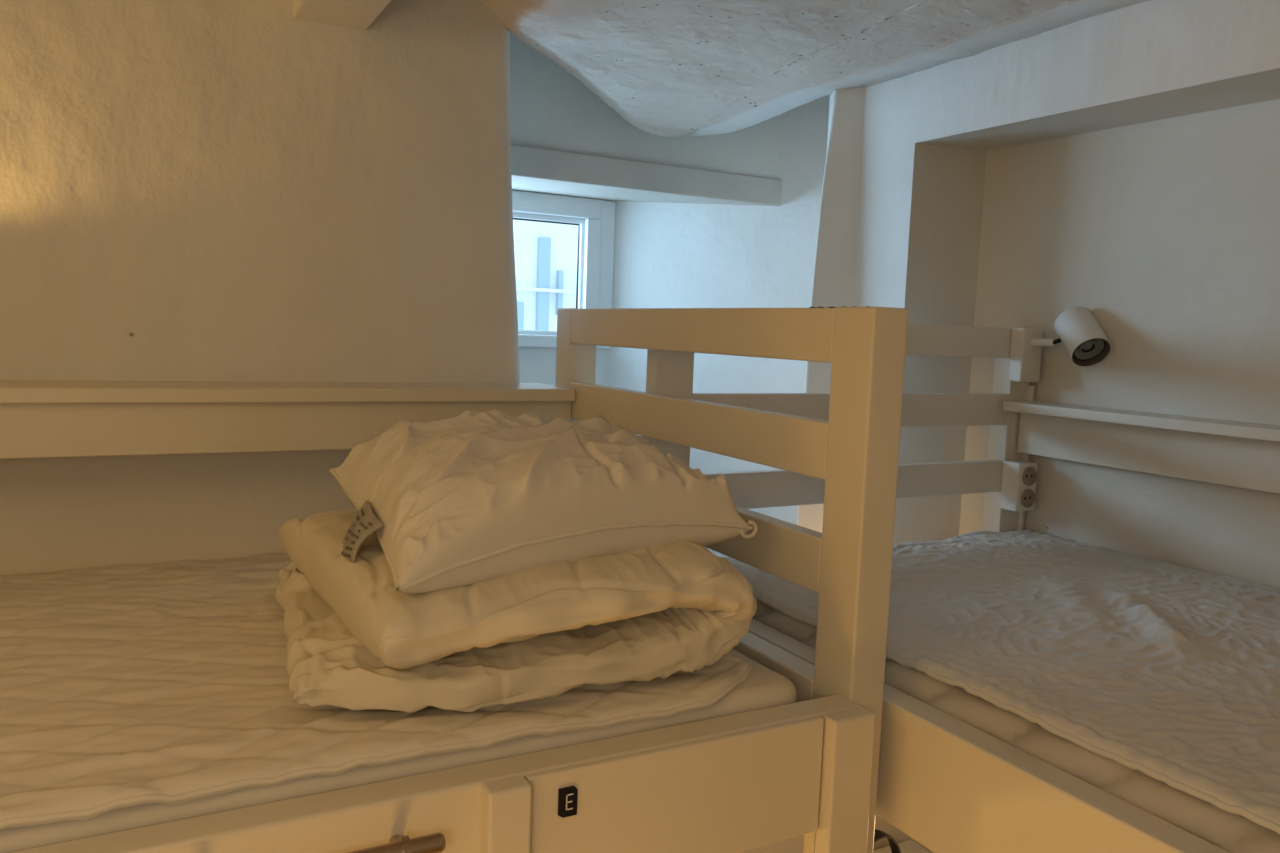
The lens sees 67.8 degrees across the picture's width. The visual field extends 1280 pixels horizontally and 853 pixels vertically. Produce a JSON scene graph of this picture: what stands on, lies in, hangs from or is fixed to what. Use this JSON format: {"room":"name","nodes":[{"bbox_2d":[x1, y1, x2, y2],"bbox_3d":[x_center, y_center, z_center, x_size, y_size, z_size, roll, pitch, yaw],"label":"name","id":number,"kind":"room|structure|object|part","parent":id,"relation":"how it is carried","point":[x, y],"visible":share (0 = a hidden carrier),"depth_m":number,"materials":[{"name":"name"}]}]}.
{"room":"dormitory","nodes":[
{"label":"dormitory","id":0,"kind":"room"},
{"bbox_2d":[0,0,519,575],"bbox_3d":[-1.343,0.184,1.661,2.402,3.000,0.264,-1,7,-28],"label":"wall","id":1,"kind":"structure","parent":0,"point":[243,190],"depth_m":1.77,"materials":[{"name":"paint"}]},
{"bbox_2d":[0,380,575,458],"bbox_3d":[-1.056,-0.013,1.541,1.998,0.113,0.193,-1,7,-28],"label":"wall shelf","id":2,"kind":"object","parent":1,"relation":"attached to","point":[39,418],"visible":0.72,"depth_m":1.64,"materials":[{"name":"beige wood"}]},
{"bbox_2d":[293,0,390,29],"bbox_3d":[0.181,-0.713,0.380,0.135,0.247,3.245,-1,7,-28],"label":"trim","id":3,"kind":"structure","parent":1,"relation":"attached to","point":[355,14],"depth_m":1.73,"materials":[{"name":"white wood"}]},
{"bbox_2d":[509,31,780,178],"bbox_3d":[-0.265,-1.091,2.758,1.980,0.610,0.018,-1,7,-28],"label":"wall","id":4,"kind":"structure","parent":0,"point":[550,108],"depth_m":2.85,"materials":[{"name":"paint"}]},
{"bbox_2d":[511,95,829,557],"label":"wall","id":5,"kind":"structure","parent":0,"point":[667,255],"depth_m":3.23,"materials":[{"name":"white paint"}]},
{"bbox_2d":[512,190,615,348],"bbox_3d":[-0.698,-0.532,3.119,1.341,0.524,0.070,-1,7,-28],"label":"window","id":6,"kind":"structure","parent":5,"relation":"attached to","point":[595,218],"depth_m":3.35,"materials":[{"name":"white"}]},
{"bbox_3d":[-0.136,-0.542,3.425,0.061,0.524,0.062,-1,7,-28],"label":"frame trim","id":7,"kind":"part","parent":6,"relation":"part of","materials":[{"name":"white"}]},
{"bbox_2d":[483,0,1148,136],"bbox_3d":[-0.228,-0.877,0.499,3.298,0.474,3.875,-1,7,-28],"label":"ceiling","id":8,"kind":"structure","parent":0,"point":[669,68],"depth_m":2.07,"materials":[{"name":"paint"}]},
{"bbox_2d":[797,0,1279,532],"bbox_3d":[1.173,0.308,1.343,0.554,3.000,3.736,0,6,-21],"label":"wall","id":9,"kind":"structure","parent":0,"point":[1149,47],"depth_m":2.14,"materials":[{"name":"white paint"}]},
{"bbox_2d":[893,68,1279,588],"bbox_3d":[1.457,0.649,1.138,0.248,2.384,3.077,-1,7,-28],"label":"wall niche","id":10,"kind":"object","parent":9,"relation":"in","point":[1157,215],"visible":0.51,"depth_m":2.08,"materials":[{"name":"paint"}]},
{"bbox_2d":[1016,385,1034,530],"bbox_3d":[0.933,0.150,2.320,0.010,0.500,0.014,-1,7,-28],"label":"channel","id":11,"kind":"object","parent":10,"relation":"attached to","point":[1030,391],"visible":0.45,"depth_m":2.31,"materials":[{"name":"white plastic"}]},
{"bbox_2d":[1003,401,1279,493],"bbox_3d":[1.411,0.116,1.333,0.120,0.125,2.176,-1,7,-28],"label":"wall shelf","id":12,"kind":"object","parent":10,"relation":"attached to","point":[1239,454],"visible":1,"depth_m":1.97,"materials":[{"name":"white wood"}]},
{"bbox_3d":[-0.323,1.818,1.190,3.900,0.080,4.800,-1,7,-28],"label":"floor","id":13,"kind":"structure","parent":0,"visible":0},
{"bbox_2d":[9,306,907,852],"bbox_3d":[-0.850,0.784,1.185,2.120,1.938,1.021,-1,7,-28],"label":"bunk bed","id":14,"kind":"object","parent":13,"relation":"on","point":[808,767],"visible":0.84,"depth_m":1.16,"materials":[{"name":"beige wood"}]},
{"bbox_2d":[347,832,445,852],"bbox_3d":[-0.296,0.394,0.856,0.237,0.026,0.047,-1,7,-28],"label":"grab rail","id":15,"kind":"object","parent":14,"relation":"attached to","point":[435,842],"visible":1,"depth_m":0.88,"materials":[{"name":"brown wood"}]},
{"bbox_2d":[0,648,796,852],"bbox_3d":[-0.842,0.346,1.138,1.925,0.109,0.880,-1,7,-28],"label":"mattress","id":16,"kind":"object","parent":14,"relation":"on","point":[763,688],"visible":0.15,"depth_m":0.95,"materials":[{"name":"white fabric"}]},
{"bbox_2d":[0,553,752,829],"bbox_3d":[-0.614,0.285,1.249,1.339,0.031,0.881,-1,7,-28],"label":"pad","id":17,"kind":"object","parent":16,"relation":"on","point":[122,685],"visible":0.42,"depth_m":1.06,"materials":[{"name":"fabric"}]},
{"bbox_2d":[275,509,756,712],"bbox_3d":[-0.211,0.204,1.317,0.555,0.164,0.629,-1,6,-26],"label":"duvet","id":18,"kind":"object","parent":17,"relation":"on","point":[355,642],"visible":0.7,"depth_m":1.07,"materials":[{"name":"beige fabric"}]},
{"bbox_2d":[329,409,757,593],"bbox_3d":[-0.159,0.074,1.309,0.523,0.188,0.477,-2,7,-33],"label":"pillow","id":19,"kind":"object","parent":18,"relation":"on","point":[470,497],"visible":1,"depth_m":1.15,"materials":[{"name":"white fabric"}]},
{"bbox_2d":[341,509,372,557],"bbox_3d":[-0.345,0.134,1.152,0.030,0.055,0.089,-1,6,-24],"label":"print","id":20,"kind":"object","parent":19,"relation":"attached to","point":[361,526],"depth_m":1.13,"materials":[{"name":"grey fabric"}]},
{"bbox_3d":[-0.075,0.390,0.990,0.021,0.032,0.003,-1,7,-28],"label":"letter plate","id":21,"kind":"part","parent":14,"relation":"part of","materials":[{"name":"black plastic"}]},
{"bbox_3d":[-0.166,0.718,2.086,0.060,1.938,0.075,-1,7,-28],"label":"post","id":22,"kind":"part","parent":14,"relation":"part of","materials":[{"name":"beige wood"}]},
{"bbox_3d":[0.050,0.424,1.068,0.381,0.144,0.010,-1,7,-28],"label":"panel","id":23,"kind":"part","parent":14,"relation":"part of","materials":[{"name":"beige wood"}]},
{"bbox_3d":[0.060,-0.011,1.607,0.028,0.075,0.823,-1,7,-28],"label":"rail","id":24,"kind":"part","parent":14,"relation":"part of","materials":[{"name":"beige wood"}]},
{"bbox_3d":[0.066,-0.161,1.592,0.028,0.071,0.823,-1,7,-28],"label":"rail","id":25,"kind":"part","parent":14,"relation":"part of","materials":[{"name":"beige wood"}]},
{"bbox_3d":[0.055,0.140,1.623,0.028,0.074,0.823,-1,7,-28],"label":"rail","id":26,"kind":"part","parent":14,"relation":"part of","materials":[{"name":"beige wood"}]},
{"bbox_3d":[0.214,1.138,1.261,0.064,1.298,0.020,-1,7,-28],"label":"short post","id":27,"kind":"part","parent":14,"relation":"part of","materials":[{"name":"beige wood"}]},
{"bbox_3d":[0.228,1.067,1.233,0.064,1.444,0.026,-1,7,-28],"label":"short post","id":28,"kind":"part","parent":14,"relation":"part of","materials":[{"name":"beige wood"}]},
{"bbox_3d":[0.256,0.813,1.300,0.056,1.938,0.076,-1,7,-28],"label":"post","id":29,"kind":"part","parent":14,"relation":"part of","materials":[{"name":"beige wood"}]},
{"bbox_2d":[644,323,1229,852],"bbox_3d":[0.964,0.852,1.181,1.050,1.936,2.295,-1,7,-28],"label":"bunk bed","id":30,"kind":"object","parent":13,"relation":"on","point":[946,784],"visible":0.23,"depth_m":1.23,"materials":[{"name":"beige wood"}]},
{"bbox_3d":[0.027,0.741,1.934,0.085,1.936,0.040,-1,7,-28],"label":"post","id":31,"kind":"part","parent":30,"relation":"part of","materials":[{"name":"white wood"}]},
{"bbox_3d":[0.439,1.075,2.189,0.949,0.650,0.018,-1,7,-28],"label":"panel","id":32,"kind":"part","parent":30,"relation":"part of","materials":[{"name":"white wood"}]},
{"bbox_3d":[0.485,-0.035,2.078,0.884,0.075,0.024,-1,7,-28],"label":"rail","id":33,"kind":"part","parent":30,"relation":"part of","materials":[{"name":"white wood"}]},
{"bbox_3d":[0.479,0.125,2.095,0.884,0.075,0.024,-1,7,-28],"label":"rail","id":34,"kind":"part","parent":30,"relation":"part of","materials":[{"name":"white wood"}]},
{"bbox_3d":[0.491,-0.192,2.062,0.884,0.072,0.024,-1,7,-28],"label":"rail","id":35,"kind":"part","parent":30,"relation":"part of","materials":[{"name":"white wood"}]},
{"bbox_3d":[0.868,0.725,2.394,0.067,1.936,0.054,-1,7,-28],"label":"post","id":36,"kind":"part","parent":30,"relation":"part of","materials":[{"name":"white wood"}]},
{"bbox_2d":[752,544,1279,852],"bbox_3d":[0.997,0.436,1.146,0.993,0.140,2.136,-1,7,-28],"label":"mattress","id":37,"kind":"object","parent":30,"relation":"on","point":[1233,833],"visible":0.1,"depth_m":1.06,"materials":[{"name":"white fabric"}]},
{"bbox_2d":[723,530,1279,834],"bbox_3d":[0.944,0.346,1.263,0.992,0.050,1.854,-1,7,-28],"label":"pad","id":38,"kind":"object","parent":37,"relation":"on","point":[1168,672],"visible":0.8,"depth_m":1.38,"materials":[{"name":"fabric"}]},
{"bbox_2d":[1000,460,1037,511],"bbox_3d":[0.908,0.142,2.282,0.066,0.116,0.055,-1,7,-28],"label":"double socket","id":39,"kind":"object","parent":30,"relation":"attached to","point":[1019,477],"visible":1,"depth_m":2.26,"materials":[{"name":"white plastic"}]},
{"bbox_2d":[1021,489,1034,507],"bbox_3d":[0.922,0.171,2.264,0.046,0.046,0.005,-1,7,-28],"label":"socket","id":40,"kind":"object","parent":39,"relation":"attached to","point":[1027,495],"depth_m":2.27,"materials":[{"name":"white plastic"}]},
{"bbox_2d":[1022,467,1036,485],"bbox_3d":[0.924,0.118,2.259,0.046,0.046,0.005,-1,7,-28],"label":"socket","id":41,"kind":"object","parent":39,"relation":"attached to","point":[1029,474],"depth_m":2.26,"materials":[{"name":"white plastic"}]},
{"bbox_2d":[1008,328,1042,381],"bbox_3d":[0.913,-0.170,2.257,0.066,0.126,0.037,-1,7,-28],"label":"block","id":42,"kind":"object","parent":30,"relation":"attached to","point":[1025,360],"visible":1,"depth_m":2.24,"materials":[{"name":"white plastic"}]},
{"bbox_2d":[1030,306,1110,366],"bbox_3d":[0.988,-0.205,2.164,0.101,0.135,0.181,0,6,-17],"label":"reading lamp","id":43,"kind":"object","parent":42,"relation":"attached to","point":[1077,328],"visible":1,"depth_m":2.12,"materials":[{"name":"white metal"}]},
{"bbox_3d":[0.938,-0.196,2.215,0.026,0.026,0.055,-1,7,-28],"label":"arm","id":44,"kind":"part","parent":43,"relation":"part of","materials":[{"name":"white metal"}]},
{"bbox_3d":[0.996,-0.176,2.118,0.070,0.061,0.057,-1,7,-28],"label":"bulb","id":45,"kind":"part","parent":43,"relation":"part of","materials":[{"name":"grey plastic"}]},
{"bbox_3d":[0.961,1.363,1.243,1.020,0.135,2.140,-1,7,-28],"label":"mattress","id":46,"kind":"object","parent":30,"relation":"on","visible":0},
{"bbox_2d":[874,829,900,852],"bbox_3d":[0.370,0.948,1.572,0.190,0.580,0.160,-1,7,-28],"label":"bag","id":47,"kind":"object","parent":46,"relation":"on","point":[878,834],"visible":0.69,"depth_m":1.55,"materials":[{"name":"black"}]},
{"bbox_2d":[873,840,929,852],"bbox_3d":[0.544,1.096,1.982,0.410,0.211,0.391,-1,7,-28],"label":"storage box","id":48,"kind":"object","parent":46,"relation":"on","point":[909,846],"visible":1,"depth_m":2.19,"materials":[{"name":"white plastic"}]},
{"label":"outside","id":49,"kind":"structure","parent":0,"visible":0},
{"bbox_2d":[513,219,578,330],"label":"window","id":50,"kind":"structure","parent":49,"point":[546,254],"depth_m":8.49,"materials":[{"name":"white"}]},
{"bbox_2d":[517,302,523,329],"bbox_3d":[-1.084,-0.701,8.456,0.080,0.800,0.070,-1,7,-28],"label":"shutter","id":51,"kind":"object","parent":50,"relation":"hanging from","point":[520,305],"depth_m":8.40,"materials":[{"name":"blue"}]},
{"bbox_2d":[536,237,550,330],"bbox_3d":[-0.868,-1.191,8.513,0.110,0.980,0.070,-1,7,-28],"label":"shutter","id":52,"kind":"object","parent":50,"relation":"hanging from","point":[543,244],"depth_m":8.48,"materials":[{"name":"blue"}]},
{"bbox_3d":[-1.062,-1.210,8.377,3.100,0.030,0.120,-1,7,-28],"label":"cornice","id":53,"kind":"part","parent":50,"relation":"part of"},
{"bbox_2d":[556,270,563,314],"bbox_3d":[-0.726,-1.204,8.587,0.050,0.400,0.070,-1,7,-28],"label":"shutter","id":54,"kind":"object","parent":50,"relation":"hanging from","point":[559,273],"depth_m":8.56,"materials":[{"name":"blue"}]}
]}

